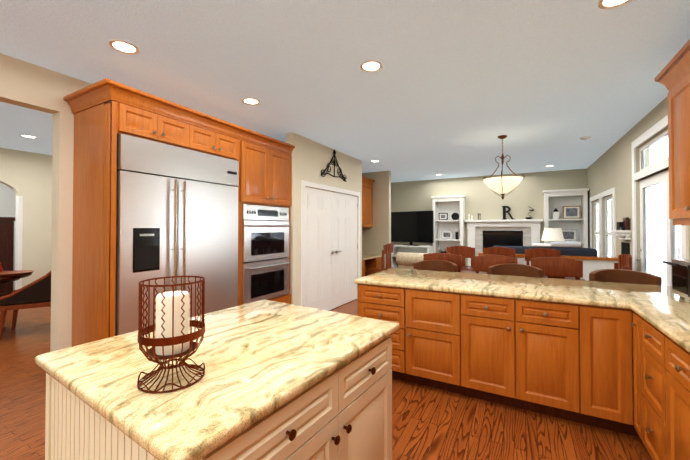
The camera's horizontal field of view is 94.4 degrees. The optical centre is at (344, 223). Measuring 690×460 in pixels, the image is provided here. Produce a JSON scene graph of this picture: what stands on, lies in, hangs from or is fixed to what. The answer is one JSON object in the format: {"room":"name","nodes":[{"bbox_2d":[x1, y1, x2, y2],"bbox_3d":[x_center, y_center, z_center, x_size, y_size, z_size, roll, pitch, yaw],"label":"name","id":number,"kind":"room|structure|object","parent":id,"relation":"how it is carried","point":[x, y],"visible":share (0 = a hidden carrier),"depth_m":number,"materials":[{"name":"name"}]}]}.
{"room":"kitchen","nodes":[
{"label":"kitchen","id":0,"kind":"room"},
{"bbox_2d":[0,183,15,290],"bbox_3d":[-8.486,0.092,5.071,0.140,2.780,7.200,0,-1,29],"label":"wall","id":1,"kind":"structure","parent":0,"point":[7,201],"depth_m":6.99,"materials":[{"name":"beige paint"}]},
{"bbox_2d":[0,148,52,286],"bbox_3d":[-6.682,0.080,4.076,0.140,2.780,7.200,0,-1,29],"label":"wall","id":2,"kind":"structure","parent":0,"point":[32,171],"depth_m":5.80,"materials":[{"name":"paint"}]},
{"bbox_2d":[15,196,22,289],"bbox_3d":[-5.795,0.499,5.677,0.151,1.980,0.051,0,-1,29],"label":"door frame","id":3,"kind":"structure","parent":2,"relation":"attached to","point":[18,232],"depth_m":5.65,"materials":[{"name":"white wood"}]},
{"bbox_2d":[0,53,90,351],"bbox_3d":[-1.749,0.083,4.322,0.140,2.780,12.400,0,-1,29],"label":"wall","id":4,"kind":"structure","parent":0,"point":[25,84],"depth_m":2.82,"materials":[{"name":"paint"}]},
{"bbox_2d":[79,82,166,149],"bbox_3d":[-2.043,-0.931,2.923,0.661,0.383,0.364,0,-1,29],"label":"upper cabinet","id":5,"kind":"object","parent":4,"relation":"attached to","point":[105,111],"depth_m":2.71,"materials":[{"name":"brown wood"}]},
{"bbox_2d":[167,102,194,150],"bbox_3d":[-1.902,-0.928,3.179,0.661,0.383,0.406,0,-1,29],"label":"upper cabinet","id":6,"kind":"object","parent":4,"relation":"attached to","point":[180,119],"depth_m":3.07,"materials":[{"name":"brown wood"}]},
{"bbox_2d":[195,110,222,156],"bbox_3d":[-1.751,-0.924,3.453,0.661,0.383,0.405,0,-1,29],"label":"upper cabinet","id":7,"kind":"object","parent":4,"relation":"attached to","point":[208,130],"depth_m":3.35,"materials":[{"name":"brown wood"}]},
{"bbox_2d":[223,122,238,160],"bbox_3d":[-1.610,-0.921,3.708,0.661,0.383,0.364,0,-1,29],"label":"upper cabinet","id":8,"kind":"object","parent":4,"relation":"attached to","point":[230,131],"depth_m":3.60,"materials":[{"name":"brown wood"}]},
{"bbox_2d":[362,176,373,226],"bbox_3d":[0.230,-0.490,7.390,0.360,1.160,1.222,0,-1,29],"label":"upper cabinet","id":9,"kind":"object","parent":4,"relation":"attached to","point":[367,202],"depth_m":7.56,"materials":[{"name":"brown wood"}]},
{"bbox_2d":[286,132,361,305],"bbox_3d":[-0.251,0.098,5.566,0.120,2.780,2.255,0,-1,29],"label":"wall","id":10,"kind":"structure","parent":0,"point":[311,159],"depth_m":4.88,"materials":[{"name":"paint"}]},
{"bbox_2d":[236,126,294,209],"bbox_3d":[-1.275,-0.669,4.312,0.661,0.873,0.942,0,-1,29],"label":"upper cabinet","id":11,"kind":"object","parent":10,"relation":"attached to","point":[265,164],"depth_m":4.07,"materials":[{"name":"brown wood"}]},
{"bbox_2d":[301,180,360,306],"bbox_3d":[-0.168,0.428,5.570,0.018,2.120,1.950,0,-1,29],"label":"door frame","id":12,"kind":"structure","parent":10,"relation":"attached to","point":[319,186],"depth_m":4.77,"materials":[{"name":"white wood"}]},
{"bbox_2d":[305,187,357,310],"bbox_3d":[-0.182,0.463,5.578,0.096,2.026,1.792,0,-1,29],"label":"pantry door","id":13,"kind":"structure","parent":10,"relation":"in","point":[331,245],"depth_m":5.45,"materials":[{"name":"white wood"}]},
{"bbox_2d":[321,149,346,181],"bbox_3d":[-0.180,-1.027,5.559,0.060,0.531,0.867,0,-1,29],"label":"art","id":14,"kind":"object","parent":10,"relation":"attached to","point":[334,164],"visible":0.98,"depth_m":5.54},
{"bbox_2d":[0,299,651,459],"bbox_3d":[-2.309,1.526,4.614,11.780,0.100,13.000,0,-1,29],"label":"floor","id":15,"kind":"structure","parent":0,"point":[430,423],"depth_m":2.30,"materials":[{"name":"brown wood"}]},
{"bbox_2d":[0,217,14,296],"bbox_3d":[-6.994,0.683,5.977,0.610,1.620,1.060,0,-1,29],"label":"hutch","id":16,"kind":"object","parent":15,"relation":"on","point":[6,240],"visible":0.79,"depth_m":6.19,"materials":[{"name":"brown wood"}]},
{"bbox_2d":[0,270,31,330],"bbox_3d":[-5.067,1.087,4.257,1.280,0.759,1.280,0,-1,29],"label":"round table","id":17,"kind":"object","parent":15,"relation":"on","point":[7,279],"visible":0.56,"depth_m":4.31,"materials":[{"name":"brown wood"}]},
{"bbox_2d":[0,262,33,276],"bbox_3d":[-4.651,0.595,4.372,0.615,0.226,0.522,0,-1,29],"label":"decor","id":18,"kind":"object","parent":17,"relation":"on","point":[15,273],"visible":1,"depth_m":4.38,"materials":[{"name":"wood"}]},
{"bbox_2d":[0,271,50,339],"bbox_3d":[-4.183,0.964,4.427,0.765,1.026,0.578,0,-1,-31],"label":"chair","id":19,"kind":"object","parent":15,"relation":"on","point":[36,293],"visible":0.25,"depth_m":4.16,"materials":[{"name":"brown wood"}]},
{"bbox_2d":[115,134,238,335],"bbox_3d":[-1.775,0.365,3.271,0.700,2.181,1.236,0,-1,29],"label":"refrigerator","id":20,"kind":"object","parent":15,"relation":"on","point":[176,211],"visible":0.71,"depth_m":2.97,"materials":[{"name":"metal"}]},
{"bbox_2d":[45,327,399,459],"bbox_3d":[-0.457,1.000,1.461,1.079,0.876,1.204,0,-1,29],"label":"kitchen island","id":21,"kind":"object","parent":15,"relation":"on","point":[352,419],"depth_m":1.22,"materials":[{"name":"beige wood"}]},
{"bbox_2d":[35,299,399,459],"bbox_3d":[-0.469,0.542,1.479,1.124,0.040,1.274,0,-1,29],"label":"island countertop","id":22,"kind":"structure","parent":21,"relation":"on","point":[264,360],"depth_m":1.10,"materials":[{"name":"beige stone"}]},
{"bbox_2d":[137,276,204,393],"bbox_3d":[-0.574,0.352,1.066,0.200,0.327,0.200,0,-1,29],"label":"candle holder","id":23,"kind":"object","parent":22,"relation":"on","point":[174,336],"visible":1,"depth_m":1.03,"materials":[{"name":"brown metal"}]},
{"bbox_2d":[238,290,290,305],"bbox_3d":[-1.275,1.230,4.288,0.661,0.485,0.942,0,-1,29],"label":"base cabinet","id":24,"kind":"object","parent":15,"relation":"on","point":[286,298],"depth_m":4.33,"materials":[{"name":"brown wood"}]},
{"bbox_2d":[242,204,290,304],"bbox_3d":[-1.216,0.377,4.249,0.654,1.210,0.836,0,-1,29],"label":"wall oven","id":25,"kind":"object","parent":24,"relation":"in","point":[265,253],"visible":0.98,"depth_m":4.05,"materials":[{"name":"metal"}]},
{"bbox_2d":[362,258,365,276],"bbox_3d":[0.088,1.144,6.864,0.601,0.720,0.360,0,-1,29],"label":"base cabinet","id":26,"kind":"object","parent":15,"relation":"on","point":[363,259],"depth_m":6.82,"materials":[{"name":"brown wood"}]},
{"bbox_2d":[366,258,381,269],"bbox_3d":[0.543,1.154,7.689,0.601,0.720,0.360,0,-1,29],"label":"base cabinet","id":27,"kind":"object","parent":15,"relation":"on","point":[371,261],"depth_m":7.46,"materials":[{"name":"brown wood"}]},
{"bbox_2d":[362,254,381,257],"bbox_3d":[0.318,0.769,7.280,0.607,0.040,1.302,0,-1,29],"label":"countertop","id":28,"kind":"structure","parent":27,"relation":"on","point":[363,255],"depth_m":7.53,"materials":[{"name":"beige stone"}]},
{"bbox_2d":[365,243,392,275],"bbox_3d":[0.747,0.969,7.041,0.542,1.075,0.506,0,-1,29],"label":"desk chair","id":29,"kind":"object","parent":15,"relation":"on","point":[387,250],"visible":0.58,"depth_m":6.87,"materials":[{"name":"brown wood"}]},
{"bbox_2d":[396,252,427,268],"bbox_3d":[1.822,1.095,7.675,0.840,0.839,1.179,0,-1,29],"label":"chaise lounge","id":30,"kind":"object","parent":15,"relation":"on","point":[405,260],"visible":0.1,"depth_m":7.27,"materials":[{"name":"beige fabric"}]},
{"bbox_2d":[391,245,432,267],"bbox_3d":[1.817,1.062,8.711,1.050,0.930,0.450,0,-1,29],"label":"tv console","id":31,"kind":"object","parent":15,"relation":"on","point":[414,249],"visible":0.31,"depth_m":8.80,"materials":[{"name":"white wood"}]},
{"bbox_2d":[391,211,433,245],"bbox_3d":[1.805,0.131,8.754,1.292,0.928,0.363,0,-1,29],"label":"screen","id":32,"kind":"object","parent":31,"relation":"on","point":[411,227],"visible":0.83,"depth_m":8.69,"materials":[{"name":"black plastic"}]},
{"bbox_2d":[413,260,457,271],"bbox_3d":[1.137,0.975,4.055,0.557,0.992,0.420,0,-1,29],"label":"bar stool","id":33,"kind":"object","parent":15,"relation":"on","point":[438,265],"visible":0.1,"depth_m":4.19,"materials":[{"name":"brown wood"}]},
{"bbox_2d":[424,253,461,271],"bbox_3d":[1.437,0.938,4.557,0.506,1.075,0.542,0,-1,29],"label":"dining chair","id":34,"kind":"object","parent":15,"relation":"on","point":[455,259],"visible":0.23,"depth_m":4.29,"materials":[{"name":"brown wood"}]},
{"bbox_2d":[431,195,465,252],"bbox_3d":[2.810,0.391,8.677,0.850,2.270,0.360,0,-1,29],"label":"bookcase","id":35,"kind":"object","parent":15,"relation":"on","point":[450,205],"visible":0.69,"depth_m":8.73,"materials":[{"name":"white wood"}]},
{"bbox_2d":[438,213,458,252],"bbox_3d":[2.810,0.305,8.689,0.540,1.201,0.200,0,-1,29],"label":"decor","id":36,"kind":"object","parent":35,"relation":"in","point":[446,234],"visible":0.73,"depth_m":8.67,"materials":[{"name":"black metal"}]},
{"bbox_2d":[446,246,474,265],"bbox_3d":[2.051,0.953,5.774,0.506,1.075,0.542,0,-1,29],"label":"dining chair","id":37,"kind":"object","parent":15,"relation":"on","point":[466,252],"visible":0.31,"depth_m":5.96,"materials":[{"name":"brown wood"}]},
{"bbox_2d":[473,255,516,273],"bbox_3d":[2.006,0.934,4.243,0.506,1.075,0.542,0,-1,29],"label":"dining chair","id":38,"kind":"object","parent":15,"relation":"on","point":[482,263],"visible":0.33,"depth_m":4.05,"materials":[{"name":"brown wood"}]},
{"bbox_2d":[483,247,514,257],"bbox_3d":[2.620,0.949,5.460,0.506,1.075,0.542,0,-1,29],"label":"dining chair","id":39,"kind":"object","parent":15,"relation":"on","point":[504,251],"visible":0.33,"depth_m":5.67,"materials":[{"name":"brown wood"}]},
{"bbox_2d":[465,219,542,265],"bbox_3d":[3.989,0.709,8.119,1.770,1.620,0.190,0,-1,29],"label":"fireplace","id":40,"kind":"object","parent":15,"relation":"on","point":[482,234],"visible":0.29,"depth_m":8.14,"materials":[{"name":"tile"}]},
{"bbox_2d":[468,206,533,219],"bbox_3d":[3.943,-0.272,8.151,1.530,0.340,0.146,0,-1,29],"label":"mantel decor","id":41,"kind":"object","parent":40,"relation":"on","point":[505,212],"visible":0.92,"depth_m":8.06,"materials":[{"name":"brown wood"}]},
{"bbox_2d":[488,264,543,277],"bbox_3d":[1.925,0.970,3.620,0.557,0.992,0.420,0,-1,29],"label":"bar stool","id":42,"kind":"object","parent":15,"relation":"on","point":[523,270],"visible":0.12,"depth_m":3.75,"materials":[{"name":"brown wood"}]},
{"bbox_2d":[354,268,689,459],"bbox_3d":[0.083,0.915,0.248,2.756,1.015,7.046,0,-1,29],"label":"base cabinet","id":43,"kind":"object","parent":15,"relation":"on","point":[613,356],"visible":0.81,"depth_m":2.38,"materials":[{"name":"brown wood"}]},
{"bbox_2d":[662,259,689,299],"bbox_3d":[2.458,0.395,2.155,0.374,0.270,0.382,0,-1,29],"label":"toaster oven","id":44,"kind":"object","parent":43,"relation":"on","point":[680,277],"visible":1,"depth_m":2.24,"materials":[{"name":"metal"}]},
{"bbox_2d":[461,266,585,280],"bbox_3d":[2.330,1.099,4.829,2.000,0.760,0.950,0,-1,29],"label":"dining table","id":45,"kind":"object","parent":15,"relation":"on","point":[467,269],"depth_m":4.69,"materials":[{"name":"brown wood"}]},
{"bbox_2d":[525,248,559,264],"bbox_3d":[3.189,0.945,5.146,0.506,1.075,0.542,0,-1,29],"label":"dining chair","id":46,"kind":"object","parent":15,"relation":"on","point":[530,253],"visible":0.35,"depth_m":5.38,"materials":[{"name":"brown wood"}]},
{"bbox_2d":[493,246,596,256],"bbox_3d":[3.698,0.959,6.068,1.600,1.070,0.920,0,-1,29],"label":"sofa","id":47,"kind":"object","parent":15,"relation":"on","point":[571,251],"visible":0.08,"depth_m":5.49,"materials":[{"name":"fabric"}]},
{"bbox_2d":[532,241,581,247],"bbox_3d":[3.740,0.368,5.664,0.730,0.098,0.200,0,-1,29],"label":"pillows","id":48,"kind":"object","parent":47,"relation":"on","point":[566,244],"visible":1,"depth_m":5.55,"materials":[{"name":"white fabric"}]},
{"bbox_2d":[531,257,582,279],"bbox_3d":[2.575,0.930,3.929,0.506,1.075,0.542,0,-1,29],"label":"dining chair","id":49,"kind":"object","parent":15,"relation":"on","point":[556,267],"visible":0.33,"depth_m":3.69,"materials":[{"name":"brown wood"}]},
{"bbox_2d":[542,188,589,247],"bbox_3d":[5.104,0.366,7.411,0.870,2.290,0.360,0,-1,29],"label":"bookcase","id":50,"kind":"object","parent":15,"relation":"on","point":[558,200],"visible":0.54,"depth_m":7.44,"materials":[{"name":"white wood"}]},
{"bbox_2d":[553,205,580,240],"bbox_3d":[5.111,0.240,7.420,0.585,1.300,0.190,0,-1,29],"label":"decor","id":51,"kind":"object","parent":50,"relation":"in","point":[571,212],"visible":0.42,"depth_m":7.35,"materials":[{"name":"white metal"}]},
{"bbox_2d":[614,254,631,269],"bbox_3d":[3.409,0.934,4.229,0.542,1.075,0.506,0,-1,29],"label":"dining chair","id":52,"kind":"object","parent":15,"relation":"on","point":[624,261],"visible":0.27,"depth_m":4.15,"materials":[{"name":"brown wood"}]},
{"bbox_2d":[589,269,661,284],"bbox_3d":[2.732,0.964,3.118,0.556,0.992,0.439,0,-1,29],"label":"bar stool","id":53,"kind":"object","parent":15,"relation":"on","point":[620,276],"visible":0.08,"depth_m":3.24,"materials":[{"name":"brown wood"}]},
{"bbox_3d":[4.336,1.132,6.663,0.500,0.740,0.500,0,-1,29],"label":"end table","id":54,"kind":"object","parent":15,"relation":"on","visible":0},
{"bbox_2d":[541,228,564,240],"bbox_3d":[4.336,0.430,6.671,0.410,0.660,0.410,0,-1,29],"label":"table lamp","id":55,"kind":"object","parent":54,"relation":"on","point":[552,234],"visible":0.62,"depth_m":6.53,"materials":[{"name":"fabric"}]},
{"bbox_2d":[0,0,689,182],"bbox_3d":[-2.309,-1.353,4.649,11.780,0.100,13.000,0,-1,29],"label":"ceiling","id":56,"kind":"structure","parent":0,"point":[452,89],"depth_m":2.72,"materials":[{"name":"paint"}]},
{"bbox_2d":[20,134,36,138],"bbox_3d":[-4.721,-1.298,4.769,0.194,0.006,0.194,0,-1,29],"label":"recessed light","id":57,"kind":"object","parent":56,"relation":"in","point":[27,136],"visible":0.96,"depth_m":4.77,"materials":[{"name":"beige"}]},
{"bbox_2d":[108,39,139,53],"bbox_3d":[-1.662,-1.327,2.407,0.194,0.006,0.194,0,-1,29],"label":"recessed light","id":58,"kind":"object","parent":56,"relation":"in","point":[123,46],"visible":1,"depth_m":2.40,"materials":[{"name":"beige"}]},
{"bbox_2d":[242,98,259,104],"bbox_3d":[-1.011,-1.315,3.441,0.194,0.006,0.194,0,-1,29],"label":"recessed light","id":59,"kind":"object","parent":56,"relation":"in","point":[251,101],"visible":1,"depth_m":3.44,"materials":[{"name":"beige"}]},
{"bbox_2d":[360,60,382,71],"bbox_3d":[0.221,-1.324,2.693,0.194,0.006,0.194,0,-1,29],"label":"recessed light","id":60,"kind":"object","parent":56,"relation":"in","point":[371,66],"visible":1,"depth_m":2.69,"materials":[{"name":"beige"}]},
{"bbox_2d":[483,135,524,199],"bbox_3d":[2.332,-0.827,4.731,0.575,0.949,0.600,0,-1,29],"label":"pendant light","id":61,"kind":"object","parent":56,"relation":"hanging from","point":[504,184],"visible":1,"depth_m":4.64,"materials":[{"name":"beige glass"}]},
{"bbox_2d":[580,136,590,139],"bbox_3d":[3.615,-1.286,4.806,0.130,0.030,0.128,0,-1,29],"label":"smoke detector","id":62,"kind":"object","parent":56,"relation":"attached to","point":[585,137],"visible":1,"depth_m":4.78,"materials":[{"name":"white plastic"}]},
{"bbox_2d":[598,0,630,8],"bbox_3d":[1.616,-1.334,1.889,0.194,0.006,0.194,0,-1,29],"label":"recessed light","id":63,"kind":"object","parent":56,"relation":"in","point":[606,4],"visible":1,"depth_m":1.94,"materials":[{"name":"beige"}]},
{"bbox_2d":[362,171,390,267],"bbox_3d":[0.743,0.126,7.882,0.778,2.780,0.140,0,-1,29],"label":"wall","id":64,"kind":"structure","parent":0,"point":[376,237],"depth_m":7.75,"materials":[{"name":"paint"}]},
{"bbox_2d":[391,169,586,265],"bbox_3d":[3.479,0.135,8.599,5.160,2.780,0.140,0,-1,29],"label":"wall","id":65,"kind":"structure","parent":0,"point":[484,200],"depth_m":8.40,"materials":[{"name":"paint"}]},
{"bbox_2d":[515,257,617,280],"bbox_3d":[3.441,1.038,5.541,1.998,0.900,0.130,0,-1,29],"label":"wall","id":66,"kind":"structure","parent":0,"point":[589,266],"depth_m":5.18,"materials":[{"name":"beige paint"}]},
{"bbox_2d":[478,253,617,260],"bbox_3d":[3.424,0.568,5.557,2.038,0.040,0.200,0,-1,29],"label":"trim","id":67,"kind":"structure","parent":66,"relation":"on","point":[585,257],"depth_m":5.20,"materials":[{"name":"brown wood"}]},
{"bbox_2d":[587,96,689,271],"bbox_3d":[2.680,0.054,1.958,0.140,2.780,12.540,0,-1,29],"label":"wall","id":68,"kind":"structure","parent":0,"point":[610,167],"depth_m":4.79,"materials":[{"name":"paint"}]},
{"bbox_2d":[590,193,599,256],"bbox_3d":[5.142,0.200,6.520,0.140,1.540,1.090,0,-1,29],"label":"living room window","id":69,"kind":"structure","parent":68,"relation":"in","point":[596,224],"depth_m":6.76,"materials":[{"name":"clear glass"}]},
{"bbox_2d":[600,187,615,256],"bbox_3d":[4.639,0.189,5.610,0.140,1.540,1.090,0,-1,29],"label":"living room window","id":70,"kind":"structure","parent":68,"relation":"in","point":[610,238],"depth_m":5.76,"materials":[{"name":"clear glass"}]},
{"bbox_2d":[612,217,631,239],"bbox_3d":[3.994,0.071,4.619,0.129,0.310,0.430,0,-1,29],"label":"display shelf","id":71,"kind":"object","parent":68,"relation":"attached to","point":[623,231],"visible":1,"depth_m":4.49,"materials":[{"name":"white wood"}]},
{"bbox_2d":[621,242,629,253],"bbox_3d":[4.074,0.387,4.646,0.019,0.220,0.400,0,-1,29],"label":"chalkboard sign","id":72,"kind":"object","parent":68,"relation":"attached to","point":[625,248],"visible":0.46,"depth_m":4.61,"materials":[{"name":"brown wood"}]},
{"bbox_2d":[634,158,668,180],"bbox_3d":[3.566,-0.621,3.591,0.158,0.090,1.400,0,-1,29],"label":"trim","id":73,"kind":"structure","parent":68,"relation":"attached to","point":[655,168],"depth_m":3.66,"materials":[{"name":"white wood"}]},
{"bbox_2d":[640,129,667,170],"bbox_3d":[3.568,-0.836,3.592,0.045,0.340,1.400,0,-1,29],"label":"transom","id":74,"kind":"object","parent":68,"relation":"attached to","point":[653,151],"visible":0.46,"depth_m":3.77,"materials":[{"name":"clear glass"}]},
{"bbox_2d":[636,169,680,285],"bbox_3d":[3.540,0.440,3.592,0.099,2.024,1.392,0,-1,29],"label":"french door","id":75,"kind":"structure","parent":68,"relation":"in","point":[660,237],"depth_m":3.71,"materials":[{"name":"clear glass"}]},
{"bbox_2d":[631,115,688,270],"bbox_3d":[3.505,0.179,3.615,0.018,2.570,1.600,0,-1,29],"label":"door frame","id":76,"kind":"structure","parent":68,"relation":"attached to","point":[660,125],"depth_m":4.06,"materials":[{"name":"white wood"}]},
{"bbox_2d":[662,47,689,222],"bbox_3d":[2.389,-0.589,1.954,0.349,1.125,0.929,0,-1,29],"label":"upper cabinet","id":77,"kind":"object","parent":68,"relation":"attached to","point":[673,76],"depth_m":2.25,"materials":[{"name":"brown wood"}]},
{"bbox_2d":[677,247,679,258],"bbox_3d":[3.220,0.288,3.085,0.005,0.120,0.060,0,-1,29],"label":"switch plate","id":78,"kind":"object","parent":68,"relation":"attached to","point":[678,252],"visible":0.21,"depth_m":3.06,"materials":[{"name":"white plastic"}]}
]}

